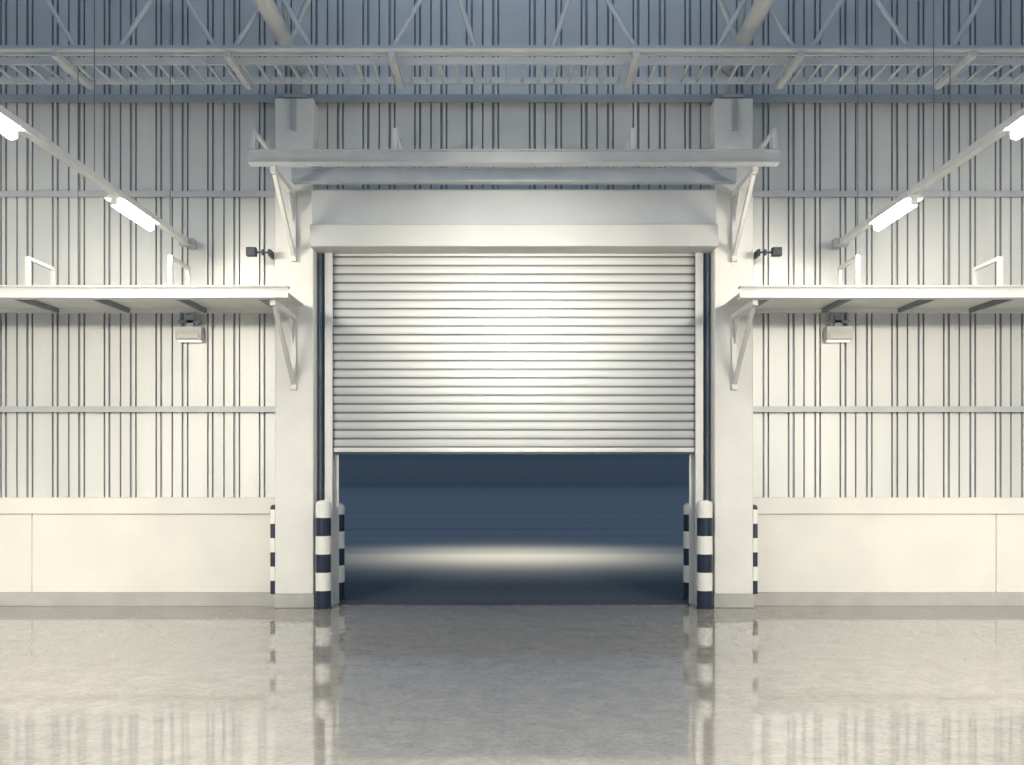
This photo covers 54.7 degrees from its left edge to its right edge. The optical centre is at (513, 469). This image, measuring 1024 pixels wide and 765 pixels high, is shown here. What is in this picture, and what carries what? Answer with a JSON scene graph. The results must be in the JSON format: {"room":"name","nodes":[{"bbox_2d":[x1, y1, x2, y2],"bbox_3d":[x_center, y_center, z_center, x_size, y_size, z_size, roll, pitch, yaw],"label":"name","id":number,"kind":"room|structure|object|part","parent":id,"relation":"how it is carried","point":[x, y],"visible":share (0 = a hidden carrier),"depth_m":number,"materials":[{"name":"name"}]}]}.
{"room":"distribution center","nodes":[
{"label":"distribution center","id":0,"kind":"room"},
{"bbox_2d":[0,514,269,591],"bbox_3d":[-5.300,0.918,11.110,5.400,0.861,0.380,0,0,0],"label":"wall","id":1,"kind":"structure","parent":0,"point":[39,552],"depth_m":10.92,"materials":[{"name":"white paint"}]},
{"bbox_2d":[0,592,273,605],"bbox_3d":[-5.300,1.425,11.107,5.400,0.150,0.385,0,0,0],"label":"baseboard","id":2,"kind":"structure","parent":1,"relation":"attached to","point":[6,598],"depth_m":10.91,"materials":[{"name":"grey paint"}]},
{"bbox_2d":[0,497,274,513],"bbox_3d":[-5.300,0.395,11.095,5.400,0.179,0.410,0,0,0],"label":"trim","id":3,"kind":"structure","parent":1,"relation":"on","point":[8,505],"depth_m":10.89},
{"bbox_2d":[322,254,324,499],"bbox_3d":[-2.375,-0.700,11.185,0.430,4.400,0.230,0,0,0],"label":"trim","id":4,"kind":"structure","parent":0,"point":[322,254],"depth_m":11.22,"materials":[{"name":"black metal"}]},
{"bbox_2d":[0,0,1023,496],"bbox_3d":[0.000,-2.875,11.014,16.000,6.450,0.028,0,0,0],"label":"wall","id":5,"kind":"structure","parent":0,"point":[47,359],"depth_m":11.00,"materials":[{"name":"metal"}]},
{"bbox_2d":[0,0,196,248],"bbox_3d":[-3.560,-4.121,7.250,0.170,3.558,7.500,0,0,0],"label":"rail","id":6,"kind":"object","parent":5,"relation":"attached to","point":[10,124],"visible":0.97,"depth_m":8.44,"materials":[{"name":"metal"}]},
{"bbox_3d":[-3.560,-4.205,8.400,0.007,3.390,0.007,0,0,-23],"label":"hanger rod","id":7,"kind":"part","parent":6,"relation":"part of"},
{"bbox_3d":[-3.560,-4.205,10.250,0.007,3.390,0.007,0,0,23],"label":"hanger rod","id":8,"kind":"part","parent":6,"relation":"part of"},
{"bbox_2d":[0,406,274,411],"bbox_3d":[-5.300,-0.672,10.964,5.400,0.065,0.069,0,0,0],"label":"trim","id":9,"kind":"structure","parent":5,"relation":"attached to","point":[2,408],"depth_m":10.93,"materials":[{"name":"grey metal"}]},
{"bbox_2d":[0,191,274,196],"bbox_3d":[-5.300,-3.050,10.964,5.400,0.065,0.069,0,0,0],"label":"trim","id":10,"kind":"structure","parent":5,"relation":"attached to","point":[2,193],"depth_m":10.93,"materials":[{"name":"grey metal"}]},
{"bbox_2d":[0,255,303,389],"bbox_3d":[-5.110,-1.491,10.350,5.780,1.244,1.300,0,0,0],"label":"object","id":11,"kind":"object","parent":5,"relation":"attached to","point":[190,332],"depth_m":10.19,"materials":[{"name":"metal"}]},
{"bbox_3d":[-5.110,-1.491,10.350,5.780,1.244,1.300,0,0,0],"label":"wall canopy","id":12,"kind":"part","parent":11,"relation":"part of","materials":[{"name":"white metal"}]},
{"bbox_3d":[-3.568,-1.657,10.902,0.250,0.157,0.045,0,0,0],"label":"mounting frame","id":13,"kind":"part","parent":11,"relation":"part of","materials":[{"name":"metal"}]},
{"bbox_2d":[178,340,201,341],"bbox_3d":[-3.573,-1.418,10.915,0.240,0.011,0.080,0,0,0],"label":"diffuser","id":14,"kind":"object","parent":11,"relation":"attached to","point":[178,340],"depth_m":10.89,"materials":[{"name":"beige plastic"}]},
{"bbox_2d":[0,94,1023,102],"bbox_3d":[0.000,-4.099,10.954,16.000,0.085,0.089,0,0,0],"label":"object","id":15,"kind":"structure","parent":5,"relation":"attached to","point":[4,98],"depth_m":10.91,"materials":[{"name":"metal"}]},
{"bbox_2d":[310,189,717,605],"bbox_3d":[0.000,-0.765,10.840,4.380,4.530,0.450,0,0,0],"label":"roller shutter","id":16,"kind":"object","parent":5,"relation":"attached to","point":[458,321],"visible":0.89,"depth_m":10.99,"materials":[{"name":"metal"}]},
{"bbox_3d":[-2.022,-0.449,10.998,0.135,3.898,0.135,0,0,0],"label":"guide rail","id":17,"kind":"part","parent":16,"relation":"part of","materials":[{"name":"metal"}]},
{"bbox_2d":[312,189,715,223],"bbox_3d":[0.000,-2.835,10.828,4.356,0.390,0.335,0,0,0],"label":"hood","id":18,"kind":"object","parent":16,"relation":"attached to","point":[329,206],"depth_m":10.66,"materials":[{"name":"metal"}]},
{"bbox_2d":[333,254,694,447],"bbox_3d":[0.000,-1.395,10.995,4.060,2.302,0.019,0,0,0],"label":"curtain","id":19,"kind":"object","parent":16,"relation":"hanging from","point":[430,350],"depth_m":10.99,"materials":[{"name":"metal"}]},
{"bbox_3d":[2.022,-0.449,10.998,0.135,3.898,0.135,0,0,0],"label":"guide rail","id":20,"kind":"part","parent":16,"relation":"part of","materials":[{"name":"metal"}]},
{"bbox_2d":[247,128,780,261],"bbox_3d":[0.000,-2.815,10.328,5.220,1.109,1.285,0,0,0],"label":"canopy","id":21,"kind":"object","parent":5,"relation":"attached to","point":[266,157],"visible":0.98,"depth_m":9.76,"materials":[{"name":"grey metal"}]},
{"bbox_2d":[724,255,1023,389],"bbox_3d":[5.110,-1.491,10.350,5.780,1.244,1.300,0,0,0],"label":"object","id":22,"kind":"object","parent":5,"relation":"attached to","point":[837,332],"depth_m":10.19,"materials":[{"name":"metal"}]},
{"bbox_2d":[826,340,849,341],"bbox_3d":[3.573,-1.418,10.915,0.240,0.011,0.080,0,0,0],"label":"diffuser","id":23,"kind":"object","parent":22,"relation":"attached to","point":[826,340],"depth_m":10.89,"materials":[{"name":"beige plastic"}]},
{"bbox_3d":[3.568,-1.657,10.902,0.250,0.157,0.045,0,0,0],"label":"mounting frame","id":24,"kind":"part","parent":22,"relation":"part of","materials":[{"name":"metal"}]},
{"bbox_3d":[5.110,-1.491,10.350,5.780,1.244,1.300,0,0,0],"label":"wall canopy","id":25,"kind":"part","parent":22,"relation":"part of","materials":[{"name":"white metal"}]},
{"bbox_2d":[753,406,1023,411],"bbox_3d":[5.300,-0.672,10.964,5.400,0.065,0.069,0,0,0],"label":"trim","id":26,"kind":"structure","parent":5,"relation":"attached to","point":[755,408],"depth_m":10.93,"materials":[{"name":"grey metal"}]},
{"bbox_2d":[753,191,1023,196],"bbox_3d":[5.300,-3.050,10.964,5.400,0.065,0.069,0,0,0],"label":"trim","id":27,"kind":"structure","parent":5,"relation":"attached to","point":[755,193],"depth_m":10.93,"materials":[{"name":"grey metal"}]},
{"bbox_2d":[831,0,1023,248],"bbox_3d":[3.560,-4.121,7.250,0.170,3.558,7.500,0,0,0],"label":"rail","id":28,"kind":"object","parent":5,"relation":"attached to","point":[1014,124],"visible":1,"depth_m":8.54,"materials":[{"name":"metal"}]},
{"bbox_3d":[3.560,-4.205,10.250,0.007,3.390,0.007,0,0,-23],"label":"hanger rod","id":29,"kind":"part","parent":28,"relation":"part of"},
{"bbox_3d":[3.560,-4.205,8.400,0.007,3.390,0.007,0,0,23],"label":"hanger rod","id":30,"kind":"part","parent":28,"relation":"part of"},
{"bbox_2d":[0,601,1023,764],"bbox_3d":[0.000,1.560,4.675,16.000,0.120,13.350,0,0,0],"label":"floor","id":31,"kind":"structure","parent":0,"point":[341,684],"depth_m":6.89,"materials":[{"name":"concrete"}]},
{"bbox_2d":[274,98,317,607],"bbox_3d":[-2.390,-1.272,10.885,0.440,5.543,0.350,0,0,0],"label":"steel column","id":32,"kind":"structure","parent":31,"relation":"on","point":[296,119],"depth_m":10.76,"materials":[{"name":"paint"}]},
{"bbox_2d":[246,247,273,258],"bbox_3d":[-2.740,-2.337,10.680,0.251,0.095,0.240,0,0,0],"label":"security camera","id":33,"kind":"object","parent":32,"relation":"attached to","point":[250,251],"visible":1,"depth_m":10.60,"materials":[{"name":"metal"}]},
{"bbox_3d":[-2.688,-2.334,10.700,0.146,0.070,0.200,0,0,0],"label":"mounting arm","id":34,"kind":"part","parent":33,"relation":"part of","materials":[{"name":"metal"}]},
{"bbox_2d":[270,505,274,593],"bbox_3d":[-2.625,0.865,10.825,0.050,0.970,0.130,0,0,0],"label":"guard","id":35,"kind":"object","parent":32,"relation":"attached to","point":[272,508],"visible":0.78,"depth_m":10.76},
{"bbox_2d":[253,0,310,97],"bbox_3d":[-2.390,-4.970,6.990,1.556,1.820,7.980,0,0,0],"label":"roof truss","id":36,"kind":"object","parent":32,"relation":"on","point":[278,26],"visible":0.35,"depth_m":10.13,"materials":[{"name":"metal"}]},
{"bbox_3d":[-2.390,-4.230,10.880,0.240,0.340,0.200,0,0,0],"label":"bearing seat","id":37,"kind":"part","parent":36,"relation":"part of","materials":[{"name":"grey metal"}]},
{"bbox_2d":[0,0,1023,88],"bbox_3d":[0.000,-4.723,10.225,16.000,1.255,0.850,0,0,0],"label":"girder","id":38,"kind":"object","parent":36,"relation":"attached to","point":[56,52],"visible":1,"depth_m":9.88,"materials":[{"name":"metal"}]},
{"bbox_2d":[0,57,1023,83],"bbox_3d":[0.000,-4.185,10.390,16.000,0.070,0.528,0,0,0],"label":"girder","id":39,"kind":"object","parent":38,"relation":"attached to","point":[11,61],"visible":0.98,"depth_m":10.13,"materials":[{"name":"metal"}]},
{"bbox_3d":[0.000,-4.185,10.140,16.000,0.070,0.028,0,0,0],"label":"rail","id":40,"kind":"part","parent":39,"relation":"part of","materials":[{"name":"metal"}]},
{"bbox_3d":[0.000,-4.185,10.640,16.000,0.070,0.028,0,0,0],"label":"rail","id":41,"kind":"part","parent":39,"relation":"part of","materials":[{"name":"metal"}]},
{"bbox_3d":[-2.390,-3.853,10.735,0.050,0.340,0.050,0,0,0],"label":"plate","id":42,"kind":"part","parent":32,"relation":"part of","materials":[{"name":"grey metal"}]},
{"bbox_2d":[314,500,331,609],"bbox_3d":[-2.065,0.912,10.720,0.191,1.175,0.191,0,0,0],"label":"bollard","id":43,"kind":"object","parent":31,"relation":"on","point":[322,507],"visible":1,"depth_m":10.65,"materials":[{"name":"metal"}]},
{"bbox_2d":[338,600,689,604],"bbox_3d":[0.000,1.496,11.135,3.900,0.017,0.330,0,0,0],"label":"trim","id":44,"kind":"structure","parent":31,"relation":"on","point":[344,602],"depth_m":11.12,"materials":[{"name":"grey metal"}]},
{"bbox_2d":[696,500,713,609],"bbox_3d":[2.065,0.912,10.720,0.191,1.175,0.191,0,0,0],"label":"bollard","id":45,"kind":"object","parent":31,"relation":"on","point":[704,507],"visible":1,"depth_m":10.65,"materials":[{"name":"metal"}]},
{"bbox_2d":[710,98,753,607],"bbox_3d":[2.390,-1.272,10.885,0.440,5.543,0.350,0,0,0],"label":"steel column","id":46,"kind":"structure","parent":31,"relation":"on","point":[731,119],"depth_m":10.76,"materials":[{"name":"paint"}]},
{"bbox_3d":[2.390,-3.853,10.735,0.050,0.340,0.050,0,0,0],"label":"plate","id":47,"kind":"part","parent":46,"relation":"part of","materials":[{"name":"grey metal"}]},
{"bbox_2d":[717,0,774,97],"bbox_3d":[2.390,-4.970,6.990,1.556,1.820,7.980,0,0,0],"label":"roof truss","id":48,"kind":"object","parent":46,"relation":"on","point":[749,26],"visible":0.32,"depth_m":10.13,"materials":[{"name":"metal"}]},
{"bbox_3d":[2.390,-4.230,10.880,0.240,0.340,0.200,0,0,0],"label":"bearing seat","id":49,"kind":"part","parent":48,"relation":"part of","materials":[{"name":"grey metal"}]},
{"bbox_2d":[753,505,757,593],"bbox_3d":[2.625,0.865,10.825,0.050,0.970,0.130,0,0,0],"label":"guard","id":50,"kind":"object","parent":46,"relation":"attached to","point":[755,508],"visible":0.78,"depth_m":10.76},
{"bbox_2d":[754,247,781,258],"bbox_3d":[2.740,-2.337,10.680,0.251,0.095,0.240,0,0,0],"label":"security camera","id":51,"kind":"object","parent":46,"relation":"attached to","point":[775,251],"visible":1,"depth_m":10.60,"materials":[{"name":"metal"}]},
{"bbox_3d":[2.688,-2.334,10.700,0.146,0.070,0.200,0,0,0],"label":"mounting arm","id":52,"kind":"part","parent":51,"relation":"part of","materials":[{"name":"metal"}]},
{"bbox_2d":[703,254,705,499],"bbox_3d":[2.375,-0.700,11.185,0.430,4.400,0.230,0,0,0],"label":"trim","id":53,"kind":"structure","parent":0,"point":[703,254],"depth_m":11.22,"materials":[{"name":"black metal"}]},
{"bbox_2d":[758,514,1023,591],"bbox_3d":[5.300,0.918,11.110,5.400,0.861,0.380,0,0,0],"label":"wall","id":54,"kind":"structure","parent":0,"point":[797,552],"depth_m":10.92,"materials":[{"name":"white paint"}]},
{"bbox_2d":[753,497,1023,513],"bbox_3d":[5.300,0.395,11.095,5.400,0.179,0.410,0,0,0],"label":"trim","id":55,"kind":"structure","parent":54,"relation":"on","point":[766,505],"depth_m":10.89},
{"bbox_2d":[754,592,1023,605],"bbox_3d":[5.300,1.425,11.107,5.400,0.150,0.385,0,0,0],"label":"baseboard","id":56,"kind":"structure","parent":54,"relation":"attached to","point":[762,598],"depth_m":10.91,"materials":[{"name":"grey paint"}]},
{"label":"outside","id":57,"kind":"structure","parent":0,"visible":0},
{"bbox_2d":[339,486,688,600],"bbox_3d":[0.000,1.561,51.175,120.000,0.118,79.650,0,0,0],"label":"ground","id":58,"kind":"structure","parent":57,"point":[402,542],"depth_m":20.51,"materials":[{"name":"concrete"}]},
{"bbox_2d":[339,503,345,599],"bbox_3d":[-2.055,0.940,11.520,0.191,1.120,0.191,0,0,0],"label":"bollard","id":59,"kind":"object","parent":58,"relation":"on","point":[341,506],"visible":0.38,"depth_m":11.47,"materials":[{"name":"metal"}]},
{"bbox_2d":[682,503,688,599],"bbox_3d":[2.055,0.940,11.520,0.191,1.120,0.191,0,0,0],"label":"bollard","id":60,"kind":"object","parent":58,"relation":"on","point":[686,506],"visible":0.41,"depth_m":11.47,"materials":[{"name":"metal"}]},
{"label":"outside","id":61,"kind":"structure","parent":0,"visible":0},
{"bbox_2d":[339,454,688,485],"bbox_3d":[0.000,-6.440,91.250,120.000,16.120,0.500,0,0,0],"label":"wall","id":62,"kind":"structure","parent":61,"point":[354,469],"depth_m":91.01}
]}

